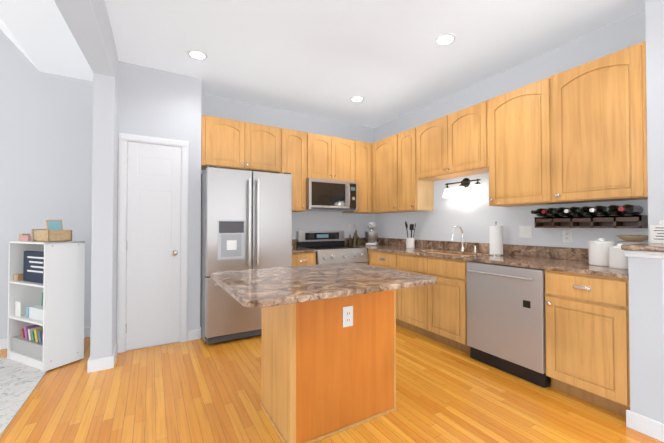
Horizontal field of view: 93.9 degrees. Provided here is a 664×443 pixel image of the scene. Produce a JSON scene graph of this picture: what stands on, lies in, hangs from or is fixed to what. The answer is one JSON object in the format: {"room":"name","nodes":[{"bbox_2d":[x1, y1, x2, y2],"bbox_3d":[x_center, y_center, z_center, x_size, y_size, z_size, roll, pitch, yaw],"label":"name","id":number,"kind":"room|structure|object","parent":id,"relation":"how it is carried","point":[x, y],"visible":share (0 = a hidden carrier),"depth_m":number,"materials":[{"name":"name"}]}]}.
{"room":"kitchen","nodes":[
{"label":"kitchen","id":0,"kind":"room"},
{"bbox_2d":[0,29,92,338],"bbox_3d":[-4.175,-2.256,2.605,4.055,7.000,0.120,0,-1,-30],"label":"wall","id":1,"kind":"structure","parent":0,"point":[46,132],"depth_m":3.20,"materials":[{"name":"grey paint"}]},
{"bbox_2d":[0,327,90,349],"bbox_3d":[-4.203,1.192,2.462,3.910,0.100,0.016,0,-1,-30],"label":"baseboard","id":2,"kind":"structure","parent":1,"relation":"attached to","point":[3,342],"depth_m":3.04,"materials":[{"name":"white"}]},
{"bbox_2d":[54,0,114,76],"bbox_3d":[-0.243,-1.442,-0.353,0.225,0.310,6.870,0,-1,-30],"label":"header beam","id":3,"kind":"structure","parent":0,"point":[88,23],"depth_m":2.11,"materials":[{"name":"grey paint"}]},
{"bbox_2d":[0,0,644,127],"bbox_3d":[0.003,-3.601,0.590,9.170,4.033,8.200,0,-1,-30],"label":"ceiling","id":4,"kind":"structure","parent":0,"point":[388,60],"depth_m":2.69,"materials":[{"name":"white paint"}]},
{"bbox_2d":[187,49,207,59],"bbox_3d":[-1.251,-1.549,2.886,0.175,0.006,0.175,0,-1,15],"label":"recessed light","id":5,"kind":"object","parent":4,"relation":"in","point":[195,54],"depth_m":2.88,"materials":[{"name":"white"}]},
{"bbox_2d":[350,96,363,101],"bbox_3d":[0.316,-1.535,3.891,0.175,0.006,0.175,0,-1,15],"label":"recessed light","id":6,"kind":"object","parent":4,"relation":"in","point":[356,98],"depth_m":3.89,"materials":[{"name":"white"}]},
{"bbox_2d":[434,33,455,45],"bbox_3d":[0.968,-1.552,2.651,0.175,0.006,0.175,0,-1,15],"label":"recessed light","id":7,"kind":"object","parent":4,"relation":"in","point":[445,39],"depth_m":2.64,"materials":[{"name":"white"}]},
{"bbox_2d":[0,325,663,442],"bbox_3d":[-0.009,1.245,0.515,9.200,0.060,8.200,0,-1,-30],"label":"floor","id":8,"kind":"structure","parent":0,"point":[200,390],"depth_m":2.08,"materials":[{"name":"brown wood"}]},
{"bbox_2d":[0,357,46,435],"bbox_3d":[-3.060,1.216,0.984,2.800,0.010,3.080,0,-1,-30],"label":"rug","id":9,"kind":"object","parent":8,"relation":"on","point":[19,381],"depth_m":2.33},
{"bbox_2d":[7,241,84,371],"bbox_3d":[-2.574,0.706,2.794,0.601,1.058,0.290,0,-1,24],"label":"bookcase","id":10,"kind":"object","parent":8,"relation":"on","point":[61,287],"visible":0.94,"depth_m":2.70,"materials":[{"name":"white laminate"}]},
{"bbox_2d":[12,251,43,359],"bbox_3d":[-2.580,0.711,2.783,0.540,0.895,0.235,0,-1,24],"label":"decor","id":11,"kind":"object","parent":10,"relation":"in","point":[28,341],"visible":0.46,"depth_m":2.70,"materials":[{"name":"blue"}]},
{"bbox_2d":[19,220,71,241],"bbox_3d":[-2.589,0.081,2.777,0.565,0.190,0.170,0,-1,24],"label":"decor","id":12,"kind":"object","parent":10,"relation":"on","point":[54,231],"visible":1,"depth_m":2.67,"materials":[{"name":"brown wood"}]},
{"bbox_2d":[200,165,291,343],"bbox_3d":[-1.002,0.351,3.564,0.916,1.813,0.752,0,-1,-30],"label":"fridge","id":13,"kind":"object","parent":8,"relation":"on","point":[246,219],"visible":0.67,"depth_m":3.23,"materials":[{"name":"grey metal"}]},
{"bbox_2d":[292,250,316,265],"bbox_3d":[-0.499,0.821,3.966,0.356,0.884,0.628,0,-1,-30],"label":"base cabinet","id":14,"kind":"object","parent":8,"relation":"on","point":[306,257],"depth_m":3.71,"materials":[{"name":"brown wood"}]},
{"bbox_2d":[292,246,307,253],"bbox_3d":[-0.497,0.363,3.969,0.356,0.030,0.636,0,-1,-30],"label":"countertop","id":15,"kind":"structure","parent":14,"relation":"on","point":[296,250],"depth_m":3.83,"materials":[{"name":"brown stone"}]},
{"bbox_2d":[210,262,436,442],"bbox_3d":[-0.086,0.776,1.852,1.097,0.915,0.926,0,-1,-30],"label":"kitchen island","id":16,"kind":"object","parent":8,"relation":"on","point":[328,358],"visible":1,"depth_m":1.80,"materials":[{"name":"brown wood"}]},
{"bbox_2d":[296,231,368,264],"bbox_3d":[0.011,0.699,4.199,0.752,1.135,0.735,0,-1,-30],"label":"range","id":17,"kind":"object","parent":8,"relation":"on","point":[330,247],"visible":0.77,"depth_m":4.19,"materials":[{"name":"silver metal"}]},
{"bbox_2d":[368,250,391,268],"bbox_3d":[0.920,0.821,3.999,0.629,0.884,0.595,0,-1,-30],"label":"base cabinet","id":18,"kind":"object","parent":8,"relation":"on","point":[379,258],"depth_m":3.91,"materials":[{"name":"brown wood"}]},
{"bbox_2d":[392,250,487,353],"bbox_3d":[1.251,0.814,3.430,0.629,0.884,1.002,0,-1,-30],"label":"base cabinet","id":19,"kind":"object","parent":8,"relation":"on","point":[438,311],"depth_m":3.15,"materials":[{"name":"brown wood"}]},
{"bbox_2d":[466,261,547,387],"bbox_3d":[1.627,0.804,2.694,0.644,0.875,0.640,0,-1,-30],"label":"dishwasher","id":20,"kind":"object","parent":8,"relation":"on","point":[505,318],"visible":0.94,"depth_m":2.50,"materials":[{"name":"grey metal"}]},
{"bbox_2d":[540,266,629,416],"bbox_3d":[1.949,0.797,2.232,0.629,0.884,0.473,0,-1,-30],"label":"base cabinet","id":21,"kind":"object","parent":8,"relation":"on","point":[587,332],"depth_m":2.05,"materials":[{"name":"brown wood"}]},
{"bbox_2d":[360,246,628,277],"bbox_3d":[1.239,0.356,3.450,0.636,0.030,3.280,0,-1,-30],"label":"countertop","id":22,"kind":"structure","parent":21,"relation":"on","point":[509,259],"depth_m":2.62,"materials":[{"name":"brown stone"}]},
{"bbox_2d":[353,232,359,245],"bbox_3d":[0.365,0.261,4.599,0.113,0.190,0.052,0,-1,-12],"label":"oil bottle","id":23,"kind":"object","parent":22,"relation":"on","point":[356,240],"depth_m":4.58,"materials":[{"name":"green"}]},
{"bbox_2d":[365,222,378,245],"bbox_3d":[0.609,0.179,4.702,0.317,0.357,0.317,0,-1,-30],"label":"stand mixer","id":24,"kind":"object","parent":22,"relation":"on","point":[371,235],"visible":1,"depth_m":4.57,"materials":[{"name":"silver metal"}]},
{"bbox_2d":[406,238,414,247],"bbox_3d":[1.036,0.282,4.100,0.112,0.134,0.112,0,-1,-30],"label":"utensil crock","id":25,"kind":"object","parent":22,"relation":"on","point":[410,242],"visible":0.96,"depth_m":4.05,"materials":[{"name":"white ceramic"}]},
{"bbox_2d":[405,221,415,237],"bbox_3d":[1.038,0.166,4.101,0.147,0.335,0.146,0,-1,-30],"label":"utensils","id":26,"kind":"object","parent":25,"relation":"in","point":[411,228],"visible":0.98,"depth_m":4.08,"materials":[{"name":"black plastic"}]},
{"bbox_2d":[424,250,451,253],"bbox_3d":[1.273,0.465,3.402,0.414,0.213,0.784,0,-1,-30],"label":"sink","id":27,"kind":"object","parent":22,"relation":"in","point":[425,251],"depth_m":3.69,"materials":[{"name":"brown stone"}]},
{"bbox_2d":[451,225,476,252],"bbox_3d":[1.456,0.192,3.425,0.218,0.295,0.204,0,-1,-30],"label":"faucet","id":28,"kind":"object","parent":22,"relation":"on","point":[462,247],"visible":1,"depth_m":3.49,"materials":[{"name":"silver metal"}]},
{"bbox_2d":[488,222,504,255],"bbox_3d":[1.642,0.168,3.100,0.150,0.333,0.150,0,-1,-30],"label":"paper towel holder","id":29,"kind":"object","parent":22,"relation":"on","point":[496,239],"visible":1,"depth_m":3.05,"materials":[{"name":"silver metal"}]},
{"bbox_2d":[588,238,615,265],"bbox_3d":[2.002,0.223,2.302,0.156,0.202,0.156,0,-1,-30],"label":"canister","id":30,"kind":"object","parent":22,"relation":"on","point":[598,251],"visible":0.94,"depth_m":2.26,"materials":[{"name":"white ceramic"}]},
{"bbox_2d":[608,243,627,268],"bbox_3d":[1.983,0.235,2.135,0.121,0.172,0.121,0,-1,-30],"label":"canister","id":31,"kind":"object","parent":22,"relation":"on","point":[618,258],"visible":0.75,"depth_m":2.10,"materials":[{"name":"white ceramic"}]},
{"bbox_2d":[615,235,647,244],"bbox_3d":[2.178,0.212,2.237,0.200,0.222,0.200,0,-1,-30],"label":"bowls","id":32,"kind":"object","parent":22,"relation":"on","point":[632,239],"visible":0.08,"depth_m":2.20,"materials":[{"name":"brown wood"}]},
{"bbox_2d":[90,0,663,423],"bbox_3d":[0.036,-0.186,0.457,9.200,2.800,8.020,0,-1,-30],"label":"wall","id":33,"kind":"structure","parent":0,"point":[130,98],"depth_m":2.96,"materials":[{"name":"grey paint"}]},
{"bbox_2d":[87,357,99,372],"bbox_3d":[-2.241,1.199,2.982,0.036,0.100,1.000,0,-1,-30],"label":"baseboard","id":34,"kind":"structure","parent":33,"relation":"attached to","point":[91,364],"depth_m":2.56,"materials":[{"name":"white"}]},
{"bbox_2d":[110,342,117,368],"bbox_3d":[-1.955,1.197,2.791,0.016,0.100,0.382,0,-1,-30],"label":"baseboard","id":35,"kind":"structure","parent":33,"relation":"attached to","point":[112,358],"depth_m":2.69,"materials":[{"name":"white"}]},
{"bbox_2d":[117,133,188,352],"bbox_3d":[-1.781,0.201,3.111,0.610,2.100,0.024,0,-1,-30],"label":"door frame","id":36,"kind":"structure","parent":33,"relation":"attached to","point":[124,138],"depth_m":3.00,"materials":[{"name":"white wood"}]},
{"bbox_2d":[126,142,180,349],"bbox_3d":[-1.770,0.231,3.085,0.472,2.015,0.074,0,-1,-30],"label":"pantry door","id":37,"kind":"structure","parent":33,"relation":"in","point":[153,248],"depth_m":3.10,"materials":[{"name":"white wood"}]},
{"bbox_2d":[195,327,201,338],"bbox_3d":[-1.505,1.206,3.498,0.016,0.100,0.420,0,-1,-30],"label":"baseboard","id":38,"kind":"structure","parent":33,"relation":"attached to","point":[198,331],"depth_m":3.31,"materials":[{"name":"white"}]},
{"bbox_2d":[201,115,280,172],"bbox_3d":[-1.122,-0.900,3.795,0.917,0.560,0.337,0,-1,-30],"label":"upper cabinet","id":39,"kind":"object","parent":33,"relation":"attached to","point":[225,143],"depth_m":3.63,"materials":[{"name":"brown wood"}]},
{"bbox_2d":[281,128,312,211],"bbox_3d":[-0.571,-0.655,4.112,0.502,1.040,0.337,0,-1,-30],"label":"upper cabinet","id":40,"kind":"object","parent":33,"relation":"attached to","point":[296,146],"depth_m":4.00,"materials":[{"name":"brown wood"}]},
{"bbox_2d":[292,238,367,245],"bbox_3d":[-0.056,0.304,4.583,1.735,0.105,0.020,0,-1,-30],"label":"backsplash","id":41,"kind":"structure","parent":33,"relation":"attached to","point":[363,241],"depth_m":4.74,"materials":[{"name":"brown stone"}]},
{"bbox_2d":[313,133,356,181],"bbox_3d":[-0.088,-0.867,4.397,0.760,0.608,0.337,0,-1,-30],"label":"upper cabinet","id":42,"kind":"object","parent":33,"relation":"attached to","point":[334,158],"depth_m":4.27,"materials":[{"name":"brown wood"}]},
{"bbox_2d":[306,178,356,211],"bbox_3d":[-0.057,-0.356,4.332,0.752,0.408,0.463,0,-1,-30],"label":"microwave","id":43,"kind":"object","parent":42,"relation":"attached to","point":[328,195],"visible":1,"depth_m":4.16,"materials":[{"name":"silver metal"}]},
{"bbox_2d":[342,141,372,212],"bbox_3d":[0.352,-0.648,4.650,0.402,1.040,0.337,0,-1,-30],"label":"upper cabinet","id":44,"kind":"object","parent":33,"relation":"attached to","point":[364,149],"depth_m":4.53,"materials":[{"name":"brown wood"}]},
{"bbox_2d":[373,136,392,212],"bbox_3d":[0.878,-0.651,4.410,0.307,1.040,0.647,0,-1,-30],"label":"upper cabinet","id":45,"kind":"object","parent":33,"relation":"attached to","point":[382,149],"depth_m":4.37,"materials":[{"name":"brown wood"}]},
{"bbox_2d":[393,125,433,212],"bbox_3d":[1.088,-0.656,4.050,0.307,1.040,0.475,0,-1,-30],"label":"upper cabinet","id":46,"kind":"object","parent":33,"relation":"attached to","point":[410,194],"depth_m":3.95,"materials":[{"name":"brown wood"}]},
{"bbox_2d":[421,100,488,180],"bbox_3d":[1.409,-0.854,3.501,0.307,0.660,0.944,0,-1,-30],"label":"upper cabinet","id":47,"kind":"object","parent":33,"relation":"attached to","point":[456,144],"depth_m":3.34,"materials":[{"name":"brown wood"}]},
{"bbox_2d":[443,178,482,197],"bbox_3d":[1.489,-0.398,3.540,0.125,0.210,0.500,0,-1,-30],"label":"sconce","id":48,"kind":"object","parent":33,"relation":"attached to","point":[464,182],"visible":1,"depth_m":3.52,"materials":[{"name":"white glass"}]},
{"bbox_2d":[376,238,588,261],"bbox_3d":[1.511,0.290,3.597,0.020,0.105,3.260,0,-1,-30],"label":"backsplash","id":49,"kind":"structure","parent":33,"relation":"attached to","point":[581,254],"depth_m":3.09,"materials":[{"name":"brown stone"}]},
{"bbox_2d":[477,82,540,206],"bbox_3d":[1.786,-0.673,2.851,0.307,1.040,0.700,0,-1,-30],"label":"upper cabinet","id":50,"kind":"object","parent":33,"relation":"attached to","point":[514,171],"depth_m":2.79,"materials":[{"name":"brown wood"}]},
{"bbox_2d":[519,226,531,237],"bbox_3d":[1.870,0.099,2.997,0.008,0.118,0.118,0,-1,-30],"label":"electrical outlet plate","id":51,"kind":"object","parent":33,"relation":"attached to","point":[525,231],"depth_m":2.99,"materials":[{"name":"white plastic"}]},
{"bbox_2d":[563,229,571,242],"bbox_3d":[2.045,0.127,2.695,0.009,0.118,0.072,0,-1,-30],"label":"electrical outlet plate","id":52,"kind":"object","parent":33,"relation":"attached to","point":[567,233],"depth_m":2.69,"materials":[{"name":"white plastic"}]},
{"bbox_2d":[531,204,647,227],"bbox_3d":[1.988,-0.033,2.488,0.314,0.172,0.710,0,-1,-30],"label":"shelf","id":53,"kind":"object","parent":33,"relation":"attached to","point":[627,216],"visible":1,"depth_m":2.42,"materials":[{"name":"brown wood"}]},
{"bbox_2d":[537,41,647,204],"bbox_3d":[2.048,-0.679,2.401,0.307,1.040,0.629,0,-1,-30],"label":"upper cabinet","id":54,"kind":"object","parent":33,"relation":"attached to","point":[577,134],"depth_m":2.28,"materials":[{"name":"brown wood"}]},
{"bbox_2d":[623,250,663,258],"bbox_3d":[1.968,0.192,1.883,0.380,0.040,0.190,0,-1,-30],"label":"trim","id":55,"kind":"structure","parent":33,"relation":"attached to","point":[645,254],"depth_m":1.79,"materials":[{"name":"white wood"}]},
{"bbox_2d":[621,243,663,251],"bbox_3d":[1.963,0.156,1.872,0.399,0.030,0.215,0,-1,-30],"label":"wall cap","id":56,"kind":"object","parent":55,"relation":"on","point":[654,247],"visible":1,"depth_m":1.81,"materials":[{"name":"brown stone"}]},
{"bbox_2d":[650,220,663,243],"bbox_3d":[2.116,0.066,1.983,0.009,0.150,0.114,0,-1,-30],"label":"card sign","id":57,"kind":"object","parent":56,"relation":"on","point":[656,233],"visible":1,"depth_m":2.00,"materials":[{"name":"white paper"}]},
{"bbox_2d":[661,423,663,441],"bbox_3d":[2.840,1.190,2.293,2.286,0.100,0.016,0,-1,-30],"label":"baseboard","id":58,"kind":"structure","parent":33,"relation":"attached to","point":[662,425],"depth_m":1.73,"materials":[{"name":"white"}]}
]}

